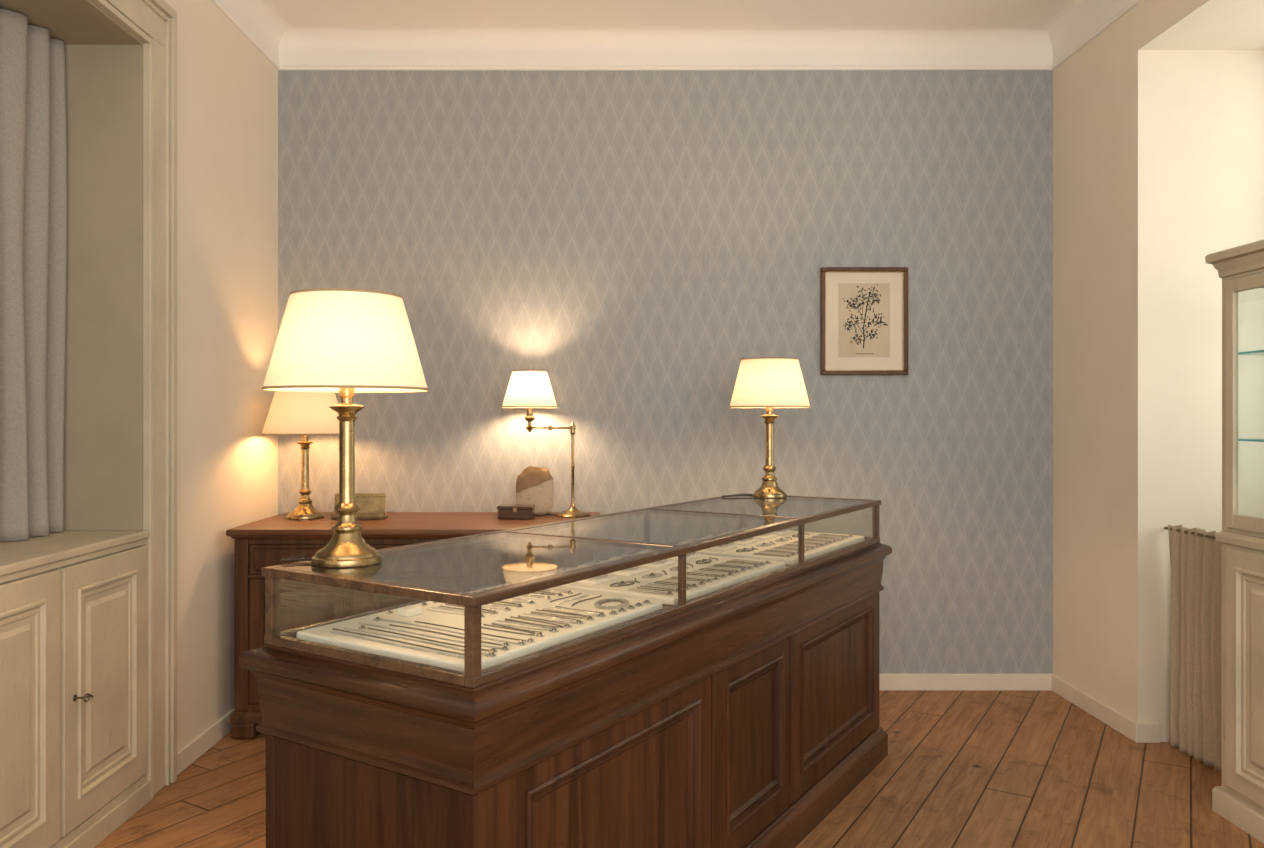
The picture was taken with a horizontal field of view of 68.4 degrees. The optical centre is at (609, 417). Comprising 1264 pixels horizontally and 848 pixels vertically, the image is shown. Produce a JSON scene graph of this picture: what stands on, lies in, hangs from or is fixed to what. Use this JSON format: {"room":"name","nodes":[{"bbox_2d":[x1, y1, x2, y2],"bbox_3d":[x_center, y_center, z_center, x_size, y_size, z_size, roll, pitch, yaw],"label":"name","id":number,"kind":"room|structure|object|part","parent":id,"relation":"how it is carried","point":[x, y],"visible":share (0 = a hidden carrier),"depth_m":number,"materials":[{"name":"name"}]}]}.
{"room":"shop","nodes":[
{"label":"shop","id":0,"kind":"room"},
{"bbox_2d":[164,0,277,750],"bbox_3d":[-2.155,-0.287,1.745,0.890,3.375,6.090,0,0,0],"label":"wall","id":1,"kind":"structure","parent":0,"point":[227,89],"depth_m":4.08,"materials":[{"name":"beige paint"}]},
{"bbox_2d":[0,8,66,541],"bbox_3d":[-1.994,-0.474,2.477,0.096,1.762,1.814,0,0,0],"label":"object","id":2,"kind":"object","parent":1,"relation":"in","point":[33,140],"depth_m":3.20,"materials":[{"name":"white fabric"}]},
{"bbox_2d":[0,8,66,541],"bbox_3d":[-1.995,-0.474,2.477,0.097,1.762,1.814,0,0,0],"label":"curtain","id":3,"kind":"object","parent":2,"relation":"hanging from","point":[33,140],"depth_m":3.20,"materials":[{"name":"grey fabric"}]},
{"bbox_2d":[0,0,142,529],"bbox_3d":[-1.948,-0.480,2.475,0.484,1.778,1.849,0,0,0],"label":"window reveal","id":4,"kind":"structure","parent":1,"relation":"attached to","point":[103,405],"depth_m":3.39,"materials":[{"name":"paint"}]},
{"bbox_2d":[0,530,148,575],"bbox_3d":[-1.935,0.424,2.475,0.510,0.028,1.846,0,0,0],"label":"window sill","id":5,"kind":"structure","parent":1,"relation":"attached to","point":[15,556],"depth_m":3.01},
{"bbox_2d":[90,0,176,799],"bbox_3d":[-1.697,-0.085,2.475,0.046,2.970,2.250,0,0,0],"label":"trim","id":6,"kind":"structure","parent":1,"relation":"attached to","point":[153,23],"depth_m":3.49,"materials":[{"name":"paint"}]},
{"bbox_2d":[177,708,234,774],"bbox_3d":[-1.701,1.357,4.189,0.018,0.085,1.167,0,0,0],"label":"baseboard","id":7,"kind":"structure","parent":1,"relation":"attached to","point":[214,733],"depth_m":3.87,"materials":[{"name":"paint"}]},
{"bbox_2d":[278,70,1052,673],"bbox_3d":[0.400,-0.287,4.895,6.000,3.375,0.210,0,0,0],"label":"wall","id":8,"kind":"structure","parent":0,"point":[631,238],"depth_m":4.79,"materials":[{"name":"paper"}]},
{"bbox_2d":[820,267,907,374],"bbox_3d":[1.306,-0.497,4.776,0.448,0.552,0.026,0,0,0],"label":"framed botanical print","id":9,"kind":"object","parent":8,"relation":"attached to","point":[864,310],"visible":1,"depth_m":4.78,"materials":[{"name":"beige paper"}]},
{"bbox_2d":[879,674,1051,690],"bbox_3d":[0.286,1.357,4.781,3.992,0.085,0.018,0,0,0],"label":"baseboard","id":10,"kind":"structure","parent":8,"relation":"attached to","point":[887,682],"depth_m":4.77,"materials":[{"name":"paint"}]},
{"bbox_2d":[270,0,1070,25],"bbox_3d":[0.400,-2.038,1.850,6.000,0.125,6.300,0,0,0],"label":"ceiling","id":11,"kind":"structure","parent":0,"point":[295,12],"depth_m":4.53,"materials":[{"name":"white paint"}]},
{"bbox_2d":[94,691,1263,847],"bbox_3d":[0.400,1.450,1.850,6.000,0.100,6.300,0,0,0],"label":"floor","id":12,"kind":"structure","parent":0,"point":[960,769],"depth_m":3.49,"materials":[{"name":"brown wood"}]},
{"bbox_2d":[0,538,149,847],"bbox_3d":[-1.916,0.919,2.475,0.548,0.961,1.846,0,0,0],"label":"base cabinet","id":13,"kind":"object","parent":12,"relation":"on","point":[73,631],"visible":1,"depth_m":2.91,"materials":[{"name":"beige paint"}]},
{"bbox_3d":[-1.687,0.879,2.587,0.018,0.830,0.531,0,0,0],"label":"cupboard door","id":14,"kind":"part","parent":13,"relation":"part of","materials":[{"name":"beige paint"}]},
{"bbox_3d":[-1.687,0.879,3.127,0.018,0.830,0.513,0,0,0],"label":"cupboard door","id":15,"kind":"part","parent":13,"relation":"part of","materials":[{"name":"beige paint"}]},
{"bbox_2d":[226,512,599,738],"bbox_3d":[-0.857,0.942,4.407,1.615,0.916,0.758,0,0,0],"label":"sideboard","id":16,"kind":"object","parent":12,"relation":"on","point":[259,544],"visible":0.44,"depth_m":4.06,"materials":[{"name":"brown wood"}]},
{"bbox_3d":[-0.857,1.302,4.407,1.591,0.055,0.733,0,0,0],"label":"moulding","id":17,"kind":"part","parent":16,"relation":"part of","materials":[{"name":"brown wood"}]},
{"bbox_2d":[261,391,338,519],"bbox_3d":[-1.475,0.167,4.500,0.398,0.632,0.398,0,0,0],"label":"table lamp","id":18,"kind":"object","parent":16,"relation":"on","point":[304,414],"visible":0.88,"depth_m":4.38,"materials":[{"name":"beige fabric"}]},
{"bbox_3d":[-1.475,0.076,4.500,0.398,0.006,0.398,0,0,0],"label":"shade trim","id":19,"kind":"part","parent":18,"relation":"part of","materials":[{"name":"beige fabric"}]},
{"bbox_3d":[-1.475,-0.035,4.500,0.396,0.225,0.396,0,0,0],"label":"lamp shade","id":20,"kind":"part","parent":18,"relation":"part of","materials":[{"name":"fabric"}]},
{"bbox_3d":[-1.337,0.617,4.063,0.473,0.130,0.016,0,0,0],"label":"drawer","id":21,"kind":"part","parent":16,"relation":"part of","materials":[{"name":"brown wood"}]},
{"bbox_3d":[-1.337,0.975,4.062,0.473,0.546,0.017,0,0,0],"label":"door","id":22,"kind":"part","parent":16,"relation":"part of","materials":[{"name":"brown wood"}]},
{"bbox_2d":[331,493,387,519],"bbox_3d":[-1.200,0.423,4.460,0.250,0.120,0.100,0,0,-4],"label":"card holder","id":23,"kind":"object","parent":16,"relation":"on","point":[372,505],"visible":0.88,"depth_m":4.46,"materials":[{"name":"gold metal"}]},
{"bbox_3d":[-1.200,0.418,4.459,0.240,0.113,0.008,0,-16,-4],"label":"frame plate","id":24,"kind":"part","parent":23,"relation":"part of","materials":[{"name":"gold metal"}]},
{"bbox_3d":[-0.857,0.617,4.043,0.028,0.028,0.030,0,0,0],"label":"knob","id":25,"kind":"part","parent":16,"relation":"part of","materials":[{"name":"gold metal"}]},
{"bbox_3d":[-0.857,0.617,4.063,0.473,0.130,0.016,0,0,0],"label":"drawer","id":26,"kind":"part","parent":16,"relation":"part of","materials":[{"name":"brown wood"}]},
{"bbox_3d":[-0.857,0.975,4.062,0.473,0.546,0.017,0,0,0],"label":"door","id":27,"kind":"part","parent":16,"relation":"part of","materials":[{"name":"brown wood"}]},
{"bbox_3d":[-0.376,0.975,4.062,0.473,0.546,0.017,0,0,0],"label":"door","id":28,"kind":"part","parent":16,"relation":"part of","materials":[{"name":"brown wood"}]},
{"bbox_2d":[497,505,534,518],"bbox_3d":[-0.452,0.452,4.478,0.174,0.062,0.092,0,0,3],"label":"wooden box","id":29,"kind":"object","parent":16,"relation":"on","point":[504,511],"visible":1,"depth_m":4.44,"materials":[{"name":"brown wood"}]},
{"bbox_3d":[-0.452,0.428,4.480,0.174,0.015,0.088,0,0,3],"label":"lid","id":30,"kind":"part","parent":29,"relation":"part of","materials":[{"name":"brown wood"}]},
{"bbox_3d":[-0.376,0.617,4.043,0.028,0.028,0.030,0,0,0],"label":"knob","id":31,"kind":"part","parent":16,"relation":"part of","materials":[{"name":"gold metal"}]},
{"bbox_3d":[-0.376,0.617,4.063,0.473,0.130,0.016,0,0,0],"label":"drawer","id":32,"kind":"part","parent":16,"relation":"part of","materials":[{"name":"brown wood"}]},
{"bbox_2d":[516,466,552,514],"bbox_3d":[-0.375,0.361,4.631,0.187,0.243,0.086,0,0,-6],"label":"mirror","id":33,"kind":"object","parent":16,"relation":"on","point":[534,485],"visible":0.86,"depth_m":4.60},
{"bbox_2d":[502,370,589,517],"bbox_3d":[-0.316,0.124,4.590,0.437,0.717,0.276,0,0,0],"label":"lamp","id":34,"kind":"object","parent":16,"relation":"on","point":[529,389],"visible":0.93,"depth_m":4.52,"materials":[{"name":"gold metal"}]},
{"bbox_3d":[-0.396,-0.143,4.590,0.274,0.180,0.274,0,0,0],"label":"lamp shade","id":35,"kind":"part","parent":34,"relation":"part of","materials":[{"name":"fabric"}]},
{"bbox_3d":[-0.396,-0.231,4.590,0.172,0.006,0.172,0,0,0],"label":"shade trim","id":36,"kind":"part","parent":34,"relation":"part of","materials":[{"name":"white fabric"}]},
{"bbox_2d":[525,408,534,431],"bbox_3d":[-0.396,0.010,4.590,0.052,0.122,0.052,0,0,0],"label":"socket","id":37,"kind":"object","parent":34,"relation":"attached to","point":[529,418],"depth_m":4.58,"materials":[{"name":"gold metal"}]},
{"bbox_3d":[-0.396,-0.055,4.590,0.276,0.006,0.276,0,0,0],"label":"shade trim","id":38,"kind":"part","parent":34,"relation":"part of","materials":[{"name":"white fabric"}]},
{"bbox_3d":[-0.289,0.047,4.582,0.215,0.015,0.036,0,0,-3],"label":"arm","id":39,"kind":"part","parent":34,"relation":"part of","materials":[{"name":"gold metal"}]},
{"bbox_2d":[239,493,891,847],"bbox_3d":[0.166,0.870,2.987,0.710,1.060,2.580,0,0,33],"label":"display counter","id":40,"kind":"object","parent":12,"relation":"on","point":[740,715],"depth_m":2.25,"materials":[{"name":"brown wood"}]},
{"bbox_2d":[261,288,428,566],"bbox_3d":[-0.621,0.025,2.196,0.378,0.629,0.378,0,0,0],"label":"table lamp","id":41,"kind":"object","parent":40,"relation":"on","point":[347,342],"visible":1,"depth_m":2.08,"materials":[{"name":"white fabric"}]},
{"bbox_3d":[-0.736,0.336,2.231,0.082,0.006,0.100,0,0,0],"label":"power cord","id":42,"kind":"part","parent":41,"relation":"part of","materials":[{"name":"black plastic"}]},
{"bbox_3d":[-0.621,-0.177,2.196,0.376,0.222,0.376,0,0,0],"label":"lamp shade","id":43,"kind":"part","parent":41,"relation":"part of","materials":[{"name":"fabric"}]},
{"bbox_3d":[-0.621,-0.068,2.196,0.378,0.006,0.378,0,0,0],"label":"shade trim","id":44,"kind":"part","parent":41,"relation":"part of","materials":[{"name":"white fabric"}]},
{"bbox_3d":[-0.621,-0.286,2.196,0.260,0.006,0.260,0,0,0],"label":"shade trim","id":45,"kind":"part","parent":41,"relation":"part of","materials":[{"name":"white fabric"}]},
{"bbox_3d":[-0.519,0.996,1.949,0.630,0.564,0.012,0,0,33],"label":"panel","id":46,"kind":"part","parent":40,"relation":"part of","materials":[{"name":"brown wood"}]},
{"bbox_3d":[0.166,0.427,2.987,0.642,0.175,2.512,0,0,33],"label":"case frame","id":47,"kind":"part","parent":40,"relation":"part of","materials":[{"name":"brown wood"}]},
{"bbox_2d":[297,529,864,671],"bbox_3d":[0.169,0.484,2.991,0.530,0.052,2.420,0,0,33],"label":"display","id":48,"kind":"object","parent":40,"relation":"on","point":[430,632],"visible":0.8,"depth_m":2.36,"materials":[{"name":"beige fabric"}]},
{"bbox_3d":[0.009,0.996,2.182,0.021,0.564,0.985,0,0,33],"label":"panel","id":49,"kind":"part","parent":40,"relation":"part of","materials":[{"name":"brown wood"}]},
{"bbox_3d":[0.166,0.344,2.987,0.578,0.005,2.448,0,0,33],"label":"glass","id":50,"kind":"part","parent":40,"relation":"part of","materials":[{"name":"clear glass"}]},
{"bbox_3d":[0.437,0.996,2.830,0.021,0.564,0.553,0,0,33],"label":"panel","id":51,"kind":"part","parent":40,"relation":"part of","materials":[{"name":"brown wood"}]},
{"bbox_2d":[722,357,810,497],"bbox_3d":[0.690,0.042,4.020,0.346,0.595,0.346,0,0,-45],"label":"table lamp","id":52,"kind":"object","parent":40,"relation":"on","point":[769,383],"visible":1,"depth_m":3.91,"materials":[{"name":"beige fabric"}]},
{"bbox_3d":[0.552,0.336,4.012,0.148,0.006,0.014,0,0,-10],"label":"power cord","id":53,"kind":"part","parent":52,"relation":"part of","materials":[{"name":"black plastic"}]},
{"bbox_3d":[0.690,-0.150,4.020,0.344,0.208,0.344,0,0,0],"label":"lamp shade","id":54,"kind":"part","parent":52,"relation":"part of","materials":[{"name":"fabric"}]},
{"bbox_3d":[0.690,-0.048,4.020,0.346,0.006,0.346,0,0,0],"label":"shade trim","id":55,"kind":"part","parent":52,"relation":"part of","materials":[{"name":"white fabric"}]},
{"bbox_3d":[0.690,-0.252,4.020,0.247,0.006,0.247,0,0,0],"label":"shade trim","id":56,"kind":"part","parent":52,"relation":"part of","materials":[{"name":"white fabric"}]},
{"bbox_3d":[0.855,0.996,3.462,0.021,0.564,0.948,0,0,33],"label":"panel","id":57,"kind":"part","parent":40,"relation":"part of","materials":[{"name":"brown wood"}]},
{"bbox_2d":[1205,239,1263,843],"bbox_3d":[2.355,0.407,2.760,0.442,1.985,1.152,0,0,0],"label":"display cabinet","id":58,"kind":"object","parent":12,"relation":"on","point":[1239,799],"visible":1,"depth_m":3.19,"materials":[{"name":"beige paint"}]},
{"bbox_3d":[2.355,-0.540,2.760,0.442,0.090,1.152,0,0,0],"label":"cabinet cornice","id":59,"kind":"part","parent":58,"relation":"part of","materials":[{"name":"beige paint"}]},
{"bbox_3d":[2.355,-0.050,2.760,0.370,0.900,1.080,0,0,0],"label":"frame","id":60,"kind":"part","parent":58,"relation":"part of","materials":[{"name":"beige paint"}]},
{"bbox_3d":[2.166,-0.050,3.013,0.020,0.864,0.501,0,0,0],"label":"glazed door","id":61,"kind":"part","parent":58,"relation":"part of","materials":[{"name":"beige paint"}]},
{"bbox_3d":[2.161,0.873,3.013,0.018,0.835,0.501,0,0,0],"label":"door","id":62,"kind":"part","parent":58,"relation":"part of","materials":[{"name":"beige paint"}]},
{"bbox_2d":[1053,0,1263,741],"bbox_3d":[2.841,-0.287,1.745,1.118,3.375,6.090,0,0,0],"label":"wall","id":63,"kind":"structure","parent":0,"point":[1158,119],"depth_m":4.02,"materials":[{"name":"beige paint"}]},
{"bbox_2d":[211,0,1141,69],"bbox_3d":[0.286,-1.882,1.745,3.992,0.184,6.090,0,0,0],"label":"trim","id":64,"kind":"structure","parent":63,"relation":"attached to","point":[285,46],"depth_m":4.77,"materials":[{"name":"white paint"}]},
{"bbox_2d":[1052,674,1159,742],"bbox_3d":[2.317,1.357,4.387,0.106,0.085,0.770,0,0,0],"label":"baseboard","id":65,"kind":"structure","parent":63,"relation":"attached to","point":[1137,732],"depth_m":4.23,"materials":[{"name":"paint"}]},
{"bbox_2d":[1164,524,1221,771],"bbox_3d":[2.402,0.918,3.677,0.078,0.939,0.683,0,0,-2],"label":"cafe curtain","id":66,"kind":"object","parent":63,"relation":"hanging from","point":[1195,553],"visible":0.55,"depth_m":3.79,"materials":[{"name":"beige fabric"}]},
{"bbox_3d":[2.400,0.475,3.676,0.012,0.011,0.683,0,0,0],"label":"rod","id":67,"kind":"part","parent":66,"relation":"part of","materials":[{"name":"gold metal"}]}
]}

